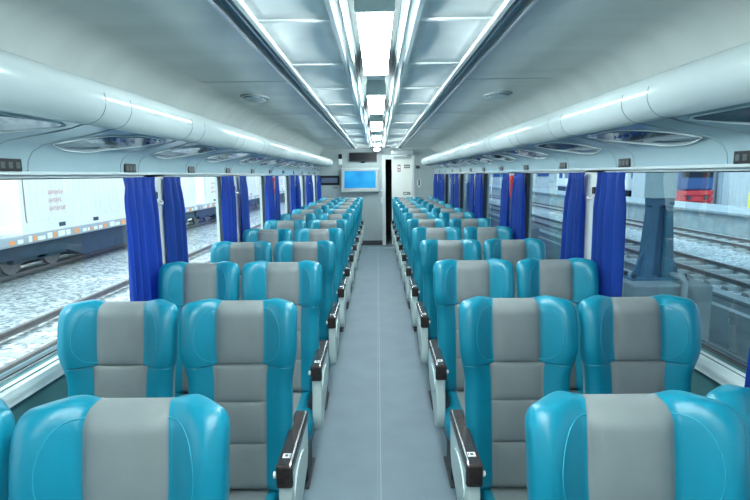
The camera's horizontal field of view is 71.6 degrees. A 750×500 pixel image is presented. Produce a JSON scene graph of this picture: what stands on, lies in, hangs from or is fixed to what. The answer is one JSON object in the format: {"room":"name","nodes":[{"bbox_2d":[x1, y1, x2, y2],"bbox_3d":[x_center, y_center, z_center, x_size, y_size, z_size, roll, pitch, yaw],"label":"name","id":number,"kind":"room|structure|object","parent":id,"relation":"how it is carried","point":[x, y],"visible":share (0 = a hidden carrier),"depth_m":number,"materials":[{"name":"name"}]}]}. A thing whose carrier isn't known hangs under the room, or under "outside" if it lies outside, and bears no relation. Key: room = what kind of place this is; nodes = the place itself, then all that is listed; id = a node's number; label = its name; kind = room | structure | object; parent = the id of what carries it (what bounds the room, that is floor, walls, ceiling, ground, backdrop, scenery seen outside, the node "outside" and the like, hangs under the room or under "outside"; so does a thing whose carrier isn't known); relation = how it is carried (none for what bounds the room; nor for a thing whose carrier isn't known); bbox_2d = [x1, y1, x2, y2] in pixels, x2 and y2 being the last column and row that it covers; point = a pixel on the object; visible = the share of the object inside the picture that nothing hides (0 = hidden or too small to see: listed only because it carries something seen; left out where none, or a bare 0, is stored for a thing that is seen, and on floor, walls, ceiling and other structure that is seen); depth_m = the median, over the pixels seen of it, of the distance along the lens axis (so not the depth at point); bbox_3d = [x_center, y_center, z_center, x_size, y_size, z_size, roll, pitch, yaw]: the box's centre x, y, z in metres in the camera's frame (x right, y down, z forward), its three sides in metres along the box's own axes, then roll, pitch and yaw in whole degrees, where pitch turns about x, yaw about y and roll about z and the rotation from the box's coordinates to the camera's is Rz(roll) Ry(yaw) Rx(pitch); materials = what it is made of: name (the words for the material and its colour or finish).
{"room":"train carriage","nodes":[
{"label":"train carriage","id":0,"kind":"room"},
{"bbox_2d":[0,175,316,424],"bbox_3d":[-1.443,-0.477,7.010,0.150,2.500,18.400,-1,8,0],"label":"wall","id":1,"kind":"structure","parent":0,"point":[45,382],"depth_m":2.30,"materials":[{"name":"laminate"}]},
{"bbox_2d":[0,177,122,383],"bbox_3d":[-1.480,0.035,2.588,0.035,0.807,1.460,-1,8,0],"label":"window","id":2,"kind":"structure","parent":1,"relation":"in","point":[3,378],"depth_m":2.22,"materials":[{"name":"grey"}]},
{"bbox_2d":[123,177,162,300],"bbox_3d":[-1.371,0.014,3.087,0.064,0.885,0.445,-1,8,0],"label":"curtain","id":3,"kind":"object","parent":1,"relation":"hanging from","point":[145,260],"visible":0.77,"depth_m":3.05,"materials":[{"name":"fabric"}]},
{"bbox_2d":[0,49,332,174],"bbox_3d":[-1.243,-0.965,5.327,0.376,0.380,15.170,-1,8,0],"label":"luggage rack","id":4,"kind":"object","parent":1,"relation":"attached to","point":[54,121],"visible":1,"depth_m":2.36,"materials":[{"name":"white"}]},
{"bbox_2d":[163,177,188,262],"bbox_3d":[-1.369,-0.065,3.630,0.061,0.885,0.350,-1,8,0],"label":"curtain","id":5,"kind":"object","parent":1,"relation":"hanging from","point":[174,206],"visible":0.73,"depth_m":3.55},
{"bbox_2d":[196,176,222,241],"bbox_3d":[-1.472,-0.233,4.439,0.035,0.807,1.160,-1,8,0],"label":"window","id":6,"kind":"structure","parent":1,"relation":"in","point":[219,181],"depth_m":4.94,"materials":[{"name":"grey"}]},
{"bbox_2d":[221,176,237,241],"bbox_3d":[-1.363,-0.251,4.905,0.061,0.885,0.417,-1,8,0],"label":"curtain","id":7,"kind":"object","parent":1,"relation":"hanging from","point":[228,196],"visible":0.63,"depth_m":4.83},
{"bbox_2d":[240,176,249,241],"bbox_3d":[-1.361,-0.331,5.460,0.062,0.885,0.344,-1,8,0],"label":"curtain","id":8,"kind":"object","parent":1,"relation":"hanging from","point":[244,200],"visible":0.62,"depth_m":5.38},
{"bbox_2d":[261,176,264,228],"bbox_3d":[-1.464,-0.504,6.299,0.035,0.807,1.160,-1,8,0],"label":"window","id":9,"kind":"structure","parent":1,"relation":"in","point":[262,177],"depth_m":6.81,"materials":[{"name":"grey"}]},
{"bbox_2d":[265,176,275,221],"bbox_3d":[-1.360,-0.516,6.735,0.064,0.885,0.420,-1,8,0],"label":"curtain","id":10,"kind":"object","parent":1,"relation":"hanging from","point":[269,189],"visible":0.59,"depth_m":6.63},
{"bbox_2d":[275,176,280,220],"bbox_3d":[-1.357,-0.597,7.291,0.052,0.885,0.343,-1,8,0],"label":"curtain","id":11,"kind":"object","parent":1,"relation":"hanging from","point":[277,190],"visible":0.69,"depth_m":7.20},
{"bbox_2d":[290,175,295,213],"bbox_3d":[-1.348,-0.782,8.565,0.059,0.885,0.405,-1,8,0],"label":"curtain","id":12,"kind":"object","parent":1,"relation":"hanging from","point":[292,184],"visible":0.66,"depth_m":8.44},
{"bbox_2d":[295,175,300,208],"bbox_3d":[-1.345,-0.864,9.126,0.064,0.885,0.349,-1,8,0],"label":"curtain","id":13,"kind":"object","parent":1,"relation":"hanging from","point":[297,188],"visible":0.66,"depth_m":9.00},
{"bbox_2d":[0,0,749,154],"bbox_3d":[0.014,-1.334,5.288,2.900,0.440,15.250,-1,8,0],"label":"ceiling","id":14,"kind":"structure","parent":0,"point":[198,57],"depth_m":2.68,"materials":[{"name":"laminate"}]},
{"bbox_2d":[240,94,268,102],"bbox_3d":[-0.991,-1.247,4.290,0.220,0.024,0.400,-1,8,0],"label":"ceiling vent","id":15,"kind":"object","parent":14,"relation":"in","point":[257,98],"visible":1,"depth_m":4.21,"materials":[{"name":"grey"}]},
{"bbox_2d":[243,0,368,147],"bbox_3d":[-0.327,-1.428,5.257,0.307,0.042,15.073,-1,8,0],"label":"ceiling panel","id":16,"kind":"object","parent":14,"relation":"on","point":[303,33],"depth_m":2.82,"materials":[{"name":"metal"}]},
{"bbox_2d":[338,0,410,147],"bbox_3d":[0.013,-1.441,5.273,0.278,0.065,15.250,-1,8,0],"label":"lamp","id":17,"kind":"object","parent":14,"relation":"on","point":[347,17],"depth_m":2.97,"materials":[{"name":"grey"}]},
{"bbox_2d":[354,0,395,76],"bbox_3d":[0.001,-0.978,2.374,0.144,0.142,1.220,-1,8,0],"label":"ceiling light","id":18,"kind":"object","parent":14,"relation":"attached to","point":[374,17],"visible":1,"depth_m":2.10,"materials":[{"name":"white"}]},
{"bbox_2d":[366,79,385,114],"bbox_3d":[0.009,-1.254,4.274,0.144,0.142,1.220,-1,8,0],"label":"ceiling light","id":19,"kind":"object","parent":14,"relation":"attached to","point":[375,89],"visible":0.94,"depth_m":3.70,"materials":[{"name":"white"}]},
{"bbox_2d":[367,95,384,113],"bbox_3d":[0.010,-1.220,4.279,0.136,0.065,1.160,-1,8,0],"label":"diffuser","id":20,"kind":"object","parent":19,"relation":"attached to","point":[375,102],"depth_m":4.21,"materials":[{"name":"white"}]},
{"bbox_2d":[370,115,382,130],"bbox_3d":[0.018,-1.530,6.174,0.144,0.142,1.220,-1,8,0],"label":"ceiling light","id":21,"kind":"object","parent":14,"relation":"attached to","point":[376,121],"visible":0.78,"depth_m":5.66,"materials":[{"name":"white"}]},
{"bbox_2d":[385,0,503,147],"bbox_3d":[0.354,-1.435,5.253,0.307,0.042,15.073,-1,8,0],"label":"ceiling panel","id":22,"kind":"object","parent":14,"relation":"on","point":[446,33],"depth_m":2.85,"materials":[{"name":"metal"}]},
{"bbox_2d":[483,91,511,99],"bbox_3d":[1.009,-1.266,4.278,0.220,0.024,0.400,-1,8,0],"label":"ceiling vent","id":23,"kind":"object","parent":14,"relation":"in","point":[497,95],"visible":1,"depth_m":4.20,"materials":[{"name":"grey"}]},
{"bbox_2d":[0,187,749,366],"bbox_3d":[0.256,-4.991,53.841,120.000,0.300,132.000,-1,8,0],"label":"ground","id":24,"kind":"structure","parent":0,"point":[22,302],"depth_m":13.67,"materials":[{"name":"gravel"}]},
{"bbox_2d":[0,206,301,373],"bbox_3d":[-5.321,-3.272,40.978,1.900,0.250,98.000,-1,8,0],"label":"railway track","id":25,"kind":"object","parent":24,"relation":"on","point":[27,326],"visible":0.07,"depth_m":9.07,"materials":[{"name":"metal"}]},
{"bbox_2d":[0,190,313,287],"bbox_3d":[-9.901,-3.228,41.004,1.900,0.250,98.000,-1,8,0],"label":"railway track","id":26,"kind":"object","parent":24,"relation":"on","point":[201,223],"visible":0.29,"depth_m":16.39,"materials":[{"name":"metal"}]},
{"bbox_2d":[0,205,198,274],"bbox_3d":[-9.978,-0.703,19.100,2.446,1.050,13.820,-1,8,0],"label":"wagon","id":27,"kind":"object","parent":26,"relation":"on","point":[48,246],"visible":0.44,"depth_m":14.94,"materials":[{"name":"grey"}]},
{"bbox_2d":[0,178,125,235],"bbox_3d":[-10.030,-2.083,15.909,2.406,2.600,6.100,-1,8,0],"label":"shipping container","id":28,"kind":"object","parent":27,"relation":"on","point":[33,206],"visible":0.64,"depth_m":14.44,"materials":[{"name":"white"}]},
{"bbox_2d":[180,177,195,206],"bbox_3d":[-10.002,-3.018,22.341,2.406,2.600,6.100,-1,8,0],"label":"shipping container","id":29,"kind":"object","parent":27,"relation":"on","point":[187,183],"visible":0.09,"depth_m":24.57,"materials":[{"name":"white"}]},
{"bbox_2d":[187,195,259,223],"bbox_3d":[-9.919,-2.701,32.855,2.446,1.050,13.820,-1,8,0],"label":"wagon","id":30,"kind":"object","parent":26,"relation":"on","point":[206,211],"visible":0.38,"depth_m":27.93,"materials":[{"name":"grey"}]},
{"bbox_2d":[195,177,215,203],"bbox_3d":[-9.971,-4.081,29.664,2.406,2.600,6.100,-1,8,0],"label":"shipping container","id":31,"kind":"object","parent":30,"relation":"on","point":[204,186],"visible":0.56,"depth_m":26.93,"materials":[{"name":"white"}]},
{"bbox_2d":[246,176,259,196],"bbox_3d":[-9.943,-5.016,36.097,2.406,2.600,6.100,-1,8,0],"label":"shipping container","id":32,"kind":"object","parent":30,"relation":"on","point":[252,181],"visible":0.09,"depth_m":37.36,"materials":[{"name":"white"}]},
{"bbox_2d":[489,173,557,187],"bbox_3d":[27.369,-18.013,95.285,44.000,13.000,12.000,-1,8,0],"label":"station hall","id":33,"kind":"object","parent":24,"relation":"on","point":[540,180],"visible":0.06,"depth_m":91.08,"materials":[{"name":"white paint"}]},
{"bbox_2d":[557,173,632,196],"bbox_3d":[26.262,-8.420,61.310,2.810,3.800,20.010,-1,8,0],"label":"coach","id":34,"kind":"object","parent":24,"relation":"on","point":[562,178],"visible":0.16,"depth_m":67.25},
{"bbox_2d":[488,212,749,318],"bbox_3d":[7.215,-1.099,25.072,1.070,0.120,70.000,-1,8,0],"label":"kerb","id":35,"kind":"object","parent":24,"relation":"on","point":[741,300],"depth_m":10.84,"materials":[{"name":"concrete"}]},
{"bbox_2d":[489,184,749,238],"bbox_3d":[16.664,-3.756,39.803,4.050,0.950,100.000,-1,8,0],"label":"platform","id":36,"kind":"object","parent":24,"relation":"on","point":[716,218],"visible":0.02,"depth_m":24.62,"materials":[{"name":"concrete"}]},
{"bbox_2d":[489,203,749,297],"bbox_3d":[8.948,-3.444,40.892,1.900,0.180,98.000,-1,8,0],"label":"railway track","id":37,"kind":"object","parent":24,"relation":"on","point":[731,278],"visible":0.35,"depth_m":14.13,"materials":[{"name":"metal"}]},
{"bbox_2d":[489,194,749,254],"bbox_3d":[12.997,-3.484,40.869,1.900,0.180,98.000,-1,8,0],"label":"railway track","id":38,"kind":"object","parent":24,"relation":"on","point":[725,242],"visible":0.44,"depth_m":20.40,"materials":[{"name":"metal"}]},
{"bbox_2d":[631,172,749,206],"bbox_3d":[31.078,-7.299,43.773,13.600,6.520,13.000,-1,8,0],"label":"shed","id":39,"kind":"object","parent":24,"relation":"on","point":[729,188],"visible":0.12,"depth_m":38.13,"materials":[{"name":"metal"}]},
{"bbox_2d":[675,172,713,203],"bbox_3d":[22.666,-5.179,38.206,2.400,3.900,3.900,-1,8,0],"label":"locomotive","id":40,"kind":"object","parent":24,"relation":"on","point":[696,187],"visible":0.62,"depth_m":36.62,"materials":[{"name":"blue paint"}]},
{"bbox_2d":[320,146,434,240],"bbox_3d":[0.058,-1.390,13.014,2.900,2.550,0.062,-1,8,0],"label":"wall","id":41,"kind":"structure","parent":0,"point":[372,205],"depth_m":12.93,"materials":[{"name":"plastic"}]},
{"bbox_2d":[320,175,339,184],"bbox_3d":[-1.131,-1.730,12.924,0.498,0.237,0.034,-1,8,0],"label":"wall display","id":42,"kind":"object","parent":41,"relation":"attached to","point":[325,180],"visible":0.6,"depth_m":12.91,"materials":[{"name":"black"}]},
{"bbox_2d":[341,168,378,191],"bbox_3d":[-0.372,-1.732,12.882,0.921,0.585,0.110,-1,8,0],"label":"television","id":43,"kind":"object","parent":41,"relation":"attached to","point":[352,179],"visible":1,"depth_m":12.85,"materials":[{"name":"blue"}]},
{"bbox_2d":[349,152,376,162],"bbox_3d":[-0.297,-2.279,12.830,0.685,0.257,0.054,-1,8,0],"label":"display","id":44,"kind":"object","parent":41,"relation":"attached to","point":[361,157],"visible":1,"depth_m":12.80,"materials":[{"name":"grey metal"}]},
{"bbox_2d":[382,155,414,244],"bbox_3d":[0.584,-1.242,13.032,0.810,2.240,0.095,-1,8,0],"label":"trim","id":45,"kind":"structure","parent":41,"relation":"attached to","point":[384,157],"depth_m":12.93,"materials":[{"name":"metal"}]},
{"bbox_2d":[391,159,411,244],"bbox_3d":[0.670,-1.194,13.028,0.500,2.135,0.075,-1,8,0],"label":"door","id":46,"kind":"structure","parent":41,"relation":"in","point":[401,181],"depth_m":12.95,"materials":[{"name":"white"}]},
{"bbox_2d":[391,150,412,156],"bbox_3d":[0.667,-2.358,12.741,0.523,0.150,0.160,-1,8,0],"label":"operator","id":47,"kind":"object","parent":41,"relation":"attached to","point":[405,153],"visible":1,"depth_m":12.66,"materials":[{"name":"silver metal"}]},
{"bbox_2d":[299,232,463,499],"bbox_3d":[0.046,0.783,7.187,3.100,0.084,18.400,-1,8,0],"label":"floor","id":48,"kind":"structure","parent":0,"point":[379,438],"depth_m":3.95,"materials":[{"name":"laminate"}]},
{"bbox_2d":[0,398,14,499],"bbox_3d":[-1.082,1.012,1.087,0.488,1.248,0.631,-1,8,0],"label":"seat","id":49,"kind":"object","parent":48,"relation":"on","point":[7,420],"visible":0.79,"depth_m":1.19,"materials":[{"name":"teal leather"}]},
{"bbox_2d":[57,299,177,397],"bbox_3d":[-1.073,0.868,2.076,0.488,1.248,0.631,-1,8,0],"label":"seat","id":50,"kind":"object","parent":48,"relation":"on","point":[120,349],"visible":0.45,"depth_m":2.18,"materials":[{"name":"teal leather"}]},
{"bbox_2d":[8,394,229,499],"bbox_3d":[-0.564,1.007,1.084,0.511,1.248,0.631,-1,8,0],"label":"seat","id":51,"kind":"object","parent":48,"relation":"on","point":[77,447],"visible":1,"depth_m":1.19,"materials":[{"name":"teal leather"}]},
{"bbox_2d":[158,261,239,396],"bbox_3d":[-1.069,0.724,3.066,0.488,1.248,0.631,-1,8,0],"label":"seat","id":52,"kind":"object","parent":48,"relation":"on","point":[180,283],"visible":0.23,"depth_m":3.17,"materials":[{"name":"teal leather"}]},
{"bbox_2d":[210,241,271,299],"bbox_3d":[-1.064,0.581,4.056,0.488,1.248,0.631,-1,8,0],"label":"seat","id":53,"kind":"object","parent":48,"relation":"on","point":[240,253],"visible":0.16,"depth_m":4.16,"materials":[{"name":"teal leather"}]},
{"bbox_2d":[179,298,308,499],"bbox_3d":[-0.554,0.863,2.073,0.511,1.248,0.631,-1,8,0],"label":"seat","id":54,"kind":"object","parent":48,"relation":"on","point":[240,355],"visible":0.74,"depth_m":2.17,"materials":[{"name":"teal leather"}]},
{"bbox_2d":[229,489,278,499],"bbox_3d":[-0.564,1.111,2.028,0.436,0.171,0.470,-1,8,0],"label":"seat cushion","id":55,"kind":"object","parent":54,"relation":"on","point":[234,494],"depth_m":2.16,"materials":[{"name":"grey leather"}]},
{"bbox_2d":[243,228,291,261],"bbox_3d":[-1.060,0.437,5.045,0.488,1.248,0.631,-1,8,0],"label":"seat","id":56,"kind":"object","parent":48,"relation":"on","point":[273,236],"visible":0.21,"depth_m":5.15,"materials":[{"name":"teal leather"}]},
{"bbox_2d":[241,260,328,488],"bbox_3d":[-0.550,0.719,3.063,0.511,1.248,0.631,-1,8,0],"label":"seat","id":57,"kind":"object","parent":48,"relation":"on","point":[299,283],"visible":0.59,"depth_m":3.15,"materials":[{"name":"teal leather"}]},
{"bbox_2d":[293,392,313,441],"bbox_3d":[-0.559,0.967,3.018,0.436,0.171,0.470,-1,8,0],"label":"seat cushion","id":58,"kind":"object","parent":57,"relation":"on","point":[300,399],"depth_m":2.95,"materials":[{"name":"teal leather"}]},
{"bbox_2d":[264,220,305,240],"bbox_3d":[-1.056,0.293,6.035,0.488,1.248,0.631,-1,8,0],"label":"seat","id":59,"kind":"object","parent":48,"relation":"on","point":[270,224],"visible":0.18,"depth_m":6.14,"materials":[{"name":"teal leather"}]},
{"bbox_2d":[280,213,315,227],"bbox_3d":[-1.052,0.149,7.024,0.488,1.248,0.631,-1,8,0],"label":"seat","id":60,"kind":"object","parent":48,"relation":"on","point":[284,217],"visible":0.09,"depth_m":7.13,"materials":[{"name":"teal leather"}]},
{"bbox_2d":[274,240,339,409],"bbox_3d":[-0.546,0.576,4.053,0.511,1.248,0.631,-1,8,0],"label":"seat","id":61,"kind":"object","parent":48,"relation":"on","point":[322,252],"visible":0.43,"depth_m":4.14,"materials":[{"name":"teal leather"}]},
{"bbox_2d":[292,209,322,218],"bbox_3d":[-1.047,0.006,8.014,0.488,1.248,0.631,-1,8,0],"label":"seat","id":62,"kind":"object","parent":48,"relation":"on","point":[316,212],"visible":0.12,"depth_m":8.12,"materials":[{"name":"teal leather"}]},
{"bbox_2d":[294,228,346,356],"bbox_3d":[-0.542,0.432,5.042,0.511,1.248,0.631,-1,8,0],"label":"seat","id":63,"kind":"object","parent":48,"relation":"on","point":[335,235],"visible":0.35,"depth_m":5.13,"materials":[{"name":"teal leather"}]},
{"bbox_2d":[307,219,351,331],"bbox_3d":[-0.537,0.288,6.032,0.511,1.248,0.631,-1,8,0],"label":"seat","id":64,"kind":"object","parent":48,"relation":"on","point":[343,224],"visible":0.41,"depth_m":6.12,"materials":[{"name":"teal leather"}]},
{"bbox_2d":[317,213,354,308],"bbox_3d":[-0.533,0.144,7.021,0.511,1.248,0.631,-1,8,0],"label":"seat","id":65,"kind":"object","parent":48,"relation":"on","point":[324,216],"visible":0.27,"depth_m":7.10,"materials":[{"name":"teal leather"}]},
{"bbox_2d":[324,208,357,291],"bbox_3d":[-0.529,0.001,8.011,0.511,1.248,0.631,-1,8,0],"label":"seat","id":66,"kind":"object","parent":48,"relation":"on","point":[354,244],"visible":0.26,"depth_m":8.10,"materials":[{"name":"teal leather"}]},
{"bbox_2d":[330,205,359,278],"bbox_3d":[-0.524,-0.143,9.001,0.511,1.248,0.631,-1,8,0],"label":"seat","id":67,"kind":"object","parent":48,"relation":"on","point":[356,236],"visible":0.24,"depth_m":9.09,"materials":[{"name":"teal leather"}]},
{"bbox_2d":[335,202,361,250],"bbox_3d":[-0.520,-0.287,9.990,0.511,1.248,0.631,-1,8,0],"label":"seat","id":68,"kind":"object","parent":48,"relation":"on","point":[336,203],"visible":0.2,"depth_m":10.08,"materials":[{"name":"teal leather"}]},
{"bbox_2d":[339,199,362,259],"bbox_3d":[-0.516,-0.430,10.980,0.511,1.248,0.631,-1,8,0],"label":"seat","id":69,"kind":"object","parent":48,"relation":"on","point":[343,200],"visible":0.18,"depth_m":11.06,"materials":[{"name":"teal leather"}]},
{"bbox_2d":[392,199,415,259],"bbox_3d":[0.627,-0.442,10.973,0.511,1.248,0.631,-1,8,0],"label":"seat","id":70,"kind":"object","parent":48,"relation":"on","point":[394,200],"visible":0.24,"depth_m":11.06,"materials":[{"name":"teal leather"}]},
{"bbox_2d":[394,201,419,249],"bbox_3d":[0.623,-0.298,9.984,0.511,1.248,0.631,-1,8,0],"label":"seat","id":71,"kind":"object","parent":48,"relation":"on","point":[398,202],"visible":0.16,"depth_m":10.07,"materials":[{"name":"teal leather"}]},
{"bbox_2d":[395,204,424,277],"bbox_3d":[0.618,-0.154,8.994,0.511,1.248,0.631,-1,8,0],"label":"seat","id":72,"kind":"object","parent":48,"relation":"on","point":[398,236],"visible":0.24,"depth_m":9.08,"materials":[{"name":"teal leather"}]},
{"bbox_2d":[398,208,429,291],"bbox_3d":[0.614,-0.010,8.004,0.511,1.248,0.631,-1,8,0],"label":"seat","id":73,"kind":"object","parent":48,"relation":"on","point":[402,210],"visible":0.23,"depth_m":8.09,"materials":[{"name":"teal leather"}]},
{"bbox_2d":[400,212,437,308],"bbox_3d":[0.610,0.133,7.015,0.511,1.248,0.631,-1,8,0],"label":"seat","id":74,"kind":"object","parent":48,"relation":"on","point":[430,215],"visible":0.19,"depth_m":7.10,"materials":[{"name":"teal leather"}]},
{"bbox_2d":[404,218,447,330],"bbox_3d":[0.606,0.277,6.025,0.511,1.248,0.631,-1,8,0],"label":"seat","id":75,"kind":"object","parent":48,"relation":"on","point":[438,222],"visible":0.28,"depth_m":6.11,"materials":[{"name":"teal leather"}]},
{"bbox_2d":[409,226,460,354],"bbox_3d":[0.601,0.421,5.036,0.511,1.248,0.631,-1,8,0],"label":"seat","id":76,"kind":"object","parent":48,"relation":"on","point":[419,234],"visible":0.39,"depth_m":5.12,"materials":[{"name":"teal leather"}]},
{"bbox_2d":[432,207,462,217],"bbox_3d":[1.133,-0.015,8.002,0.488,1.248,0.631,-1,8,0],"label":"seat","id":77,"kind":"object","parent":48,"relation":"on","point":[437,210],"visible":0.12,"depth_m":8.11,"materials":[{"name":"teal leather"}]},
{"bbox_2d":[416,239,481,409],"bbox_3d":[0.597,0.565,4.046,0.511,1.248,0.631,-1,8,0],"label":"seat","id":78,"kind":"object","parent":48,"relation":"on","point":[432,251],"visible":0.43,"depth_m":4.13,"materials":[{"name":"teal leather"}]},
{"bbox_2d":[427,339,437,367],"bbox_3d":[0.611,0.812,4.001,0.436,0.171,0.470,-1,8,0],"label":"armrest","id":79,"kind":"object","parent":78,"relation":"on","point":[430,339],"depth_m":3.89,"materials":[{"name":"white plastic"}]},
{"bbox_2d":[439,212,474,226],"bbox_3d":[1.128,0.128,7.012,0.488,1.248,0.631,-1,8,0],"label":"seat","id":80,"kind":"object","parent":48,"relation":"on","point":[444,215],"visible":0.09,"depth_m":7.12,"materials":[{"name":"teal leather"}]},
{"bbox_2d":[449,218,490,239],"bbox_3d":[1.124,0.272,6.022,0.488,1.248,0.631,-1,8,0],"label":"seat","id":81,"kind":"object","parent":48,"relation":"on","point":[455,222],"visible":0.12,"depth_m":6.13,"materials":[{"name":"teal leather"}]},
{"bbox_2d":[428,258,514,487],"bbox_3d":[0.593,0.708,3.056,0.511,1.248,0.631,-1,8,0],"label":"seat","id":82,"kind":"object","parent":48,"relation":"on","point":[454,281],"visible":0.54,"depth_m":3.15,"materials":[{"name":"teal leather"}]},
{"bbox_2d":[444,391,464,439],"bbox_3d":[0.607,0.956,3.011,0.436,0.171,0.470,-1,8,0],"label":"seat cushion","id":83,"kind":"object","parent":82,"relation":"on","point":[456,398],"depth_m":2.95,"materials":[{"name":"teal leather"}]},
{"bbox_2d":[463,226,512,259],"bbox_3d":[1.120,0.416,5.033,0.488,1.248,0.631,-1,8,0],"label":"seat","id":84,"kind":"object","parent":48,"relation":"on","point":[481,234],"visible":0.17,"depth_m":5.13,"materials":[{"name":"teal leather"}]},
{"bbox_2d":[449,295,577,499],"bbox_3d":[0.589,0.852,2.067,0.511,1.248,0.631,-1,8,0],"label":"seat","id":85,"kind":"object","parent":48,"relation":"on","point":[515,353],"visible":0.86,"depth_m":2.17,"materials":[{"name":"teal leather"}]},
{"bbox_2d":[480,487,527,499],"bbox_3d":[0.602,1.099,2.022,0.436,0.171,0.470,-1,8,0],"label":"seat cushion","id":86,"kind":"object","parent":85,"relation":"on","point":[486,493],"depth_m":2.15,"materials":[{"name":"grey leather"}]},
{"bbox_2d":[483,238,545,297],"bbox_3d":[1.116,0.560,4.043,0.488,1.248,0.631,-1,8,0],"label":"seat","id":87,"kind":"object","parent":48,"relation":"on","point":[513,251],"visible":0.18,"depth_m":4.14,"materials":[{"name":"teal leather"}]},
{"bbox_2d":[516,258,598,393],"bbox_3d":[1.111,0.703,3.053,0.488,1.248,0.631,-1,8,0],"label":"seat","id":88,"kind":"object","parent":48,"relation":"on","point":[575,280],"visible":0.27,"depth_m":3.15,"materials":[{"name":"teal leather"}]},
{"bbox_2d":[525,390,749,499],"bbox_3d":[0.584,0.996,1.077,0.511,1.248,0.631,-1,8,0],"label":"seat","id":89,"kind":"object","parent":48,"relation":"on","point":[669,444],"visible":1,"depth_m":1.18,"materials":[{"name":"teal leather"}]},
{"bbox_2d":[578,294,701,393],"bbox_3d":[1.107,0.847,2.064,0.488,1.248,0.631,-1,8,0],"label":"seat","id":90,"kind":"object","parent":48,"relation":"on","point":[651,344],"visible":0.54,"depth_m":2.17,"materials":[{"name":"teal leather"}]},
{"bbox_2d":[706,384,749,459],"bbox_3d":[1.103,0.999,1.145,0.488,1.211,0.770,-1,8,0],"label":"seat","id":91,"kind":"object","parent":48,"relation":"on","point":[737,397],"visible":0.36,"depth_m":1.32,"materials":[{"name":"teal leather"}]},
{"bbox_2d":[385,159,391,231],"bbox_3d":[0.071,-1.807,16.057,3.100,2.500,0.100,-1,8,0],"label":"doorway","id":92,"kind":"structure","parent":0,"point":[387,161],"depth_m":16.02,"materials":[{"name":"black metal"}]},
{"bbox_2d":[434,167,749,396],"bbox_3d":[1.507,-0.506,6.994,0.150,2.500,18.400,-1,8,0],"label":"wall","id":93,"kind":"structure","parent":0,"point":[711,371],"depth_m":2.39,"materials":[{"name":"laminate"}]},
{"bbox_2d":[445,174,451,203],"bbox_3d":[1.539,-1.160,10.602,0.035,0.807,1.310,-1,8,0],"label":"window","id":94,"kind":"structure","parent":93,"relation":"in","point":[448,176],"depth_m":10.96,"materials":[{"name":"grey"}]},
{"bbox_2d":[454,174,458,206],"bbox_3d":[1.426,-0.887,9.085,0.052,0.885,0.385,-1,8,0],"label":"curtain","id":95,"kind":"object","parent":93,"relation":"hanging from","point":[456,204],"visible":0.58,"depth_m":8.98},
{"bbox_2d":[460,174,470,211],"bbox_3d":[1.530,-0.868,8.593,0.035,0.807,1.310,-1,8,0],"label":"window","id":96,"kind":"structure","parent":93,"relation":"in","point":[465,178],"depth_m":8.85,"materials":[{"name":"grey"}]},
{"bbox_2d":[469,173,473,212],"bbox_3d":[1.420,-0.678,7.650,0.061,0.885,0.344,-1,8,0],"label":"curtain","id":97,"kind":"object","parent":93,"relation":"hanging from","point":[471,202],"visible":0.63,"depth_m":7.55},
{"bbox_2d":[474,173,482,218],"bbox_3d":[1.418,-0.600,7.108,0.064,0.885,0.404,-1,8,0],"label":"curtain","id":98,"kind":"object","parent":93,"relation":"hanging from","point":[478,200],"visible":0.71,"depth_m":6.99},
{"bbox_2d":[483,173,502,217],"bbox_3d":[1.522,-0.576,6.584,0.035,0.807,1.310,-1,8,0],"label":"window","id":99,"kind":"structure","parent":93,"relation":"in","point":[485,174],"depth_m":7.17,"materials":[{"name":"grey"}]},
{"bbox_2d":[499,173,508,226],"bbox_3d":[1.412,-0.391,5.672,0.063,0.885,0.344,-1,8,0],"label":"curtain","id":100,"kind":"object","parent":93,"relation":"hanging from","point":[504,202],"visible":0.59,"depth_m":5.59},
{"bbox_2d":[510,173,524,239],"bbox_3d":[1.409,-0.312,5.128,0.064,0.885,0.404,-1,8,0],"label":"curtain","id":101,"kind":"object","parent":93,"relation":"hanging from","point":[517,221],"visible":0.67,"depth_m":5.03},
{"bbox_2d":[525,173,529,238],"bbox_3d":[1.513,-0.285,4.575,0.035,0.807,1.310,-1,8,0],"label":"window","id":102,"kind":"structure","parent":93,"relation":"in","point":[527,175],"depth_m":5.17,"materials":[{"name":"grey"}]},
{"bbox_2d":[560,172,584,258],"bbox_3d":[1.403,-0.104,3.699,0.064,0.885,0.354,-1,8,0],"label":"curtain","id":103,"kind":"object","parent":93,"relation":"hanging from","point":[573,224],"visible":0.71,"depth_m":3.63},
{"bbox_2d":[421,42,749,172],"bbox_3d":[1.279,-0.989,5.312,0.376,0.380,15.170,-1,8,0],"label":"luggage rack","id":104,"kind":"object","parent":93,"relation":"attached to","point":[696,114],"visible":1,"depth_m":2.39,"materials":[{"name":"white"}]},
{"bbox_2d":[591,172,625,296],"bbox_3d":[1.401,-0.026,3.162,0.062,0.885,0.428,-1,8,0],"label":"curtain","id":105,"kind":"object","parent":93,"relation":"hanging from","point":[609,206],"visible":0.74,"depth_m":3.09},
{"bbox_2d":[626,171,749,370],"bbox_3d":[1.504,0.006,2.576,0.035,0.807,1.610,-1,8,0],"label":"window","id":106,"kind":"structure","parent":93,"relation":"in","point":[714,350],"depth_m":2.26,"materials":[{"name":"grey"}]},
{"bbox_2d":[744,348,749,387],"bbox_3d":[1.394,0.188,1.685,0.067,0.885,0.509,0,8,2],"label":"curtain","id":107,"kind":"object","parent":93,"relation":"hanging from","point":[747,378],"visible":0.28,"depth_m":1.97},
{"bbox_2d":[488,214,749,361],"bbox_3d":[4.630,-1.044,25.091,5.200,0.060,70.000,-1,8,0],"label":"asphalt","id":108,"kind":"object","parent":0,"point":[729,331],"depth_m":8.97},
{"bbox_2d":[622,173,712,341],"bbox_3d":[4.003,-0.588,7.272,1.060,4.170,1.105,-1,8,0],"label":"column","id":109,"kind":"structure","parent":108,"relation":"on","point":[655,272],"depth_m":7.24,"materials":[{"name":"metal"}]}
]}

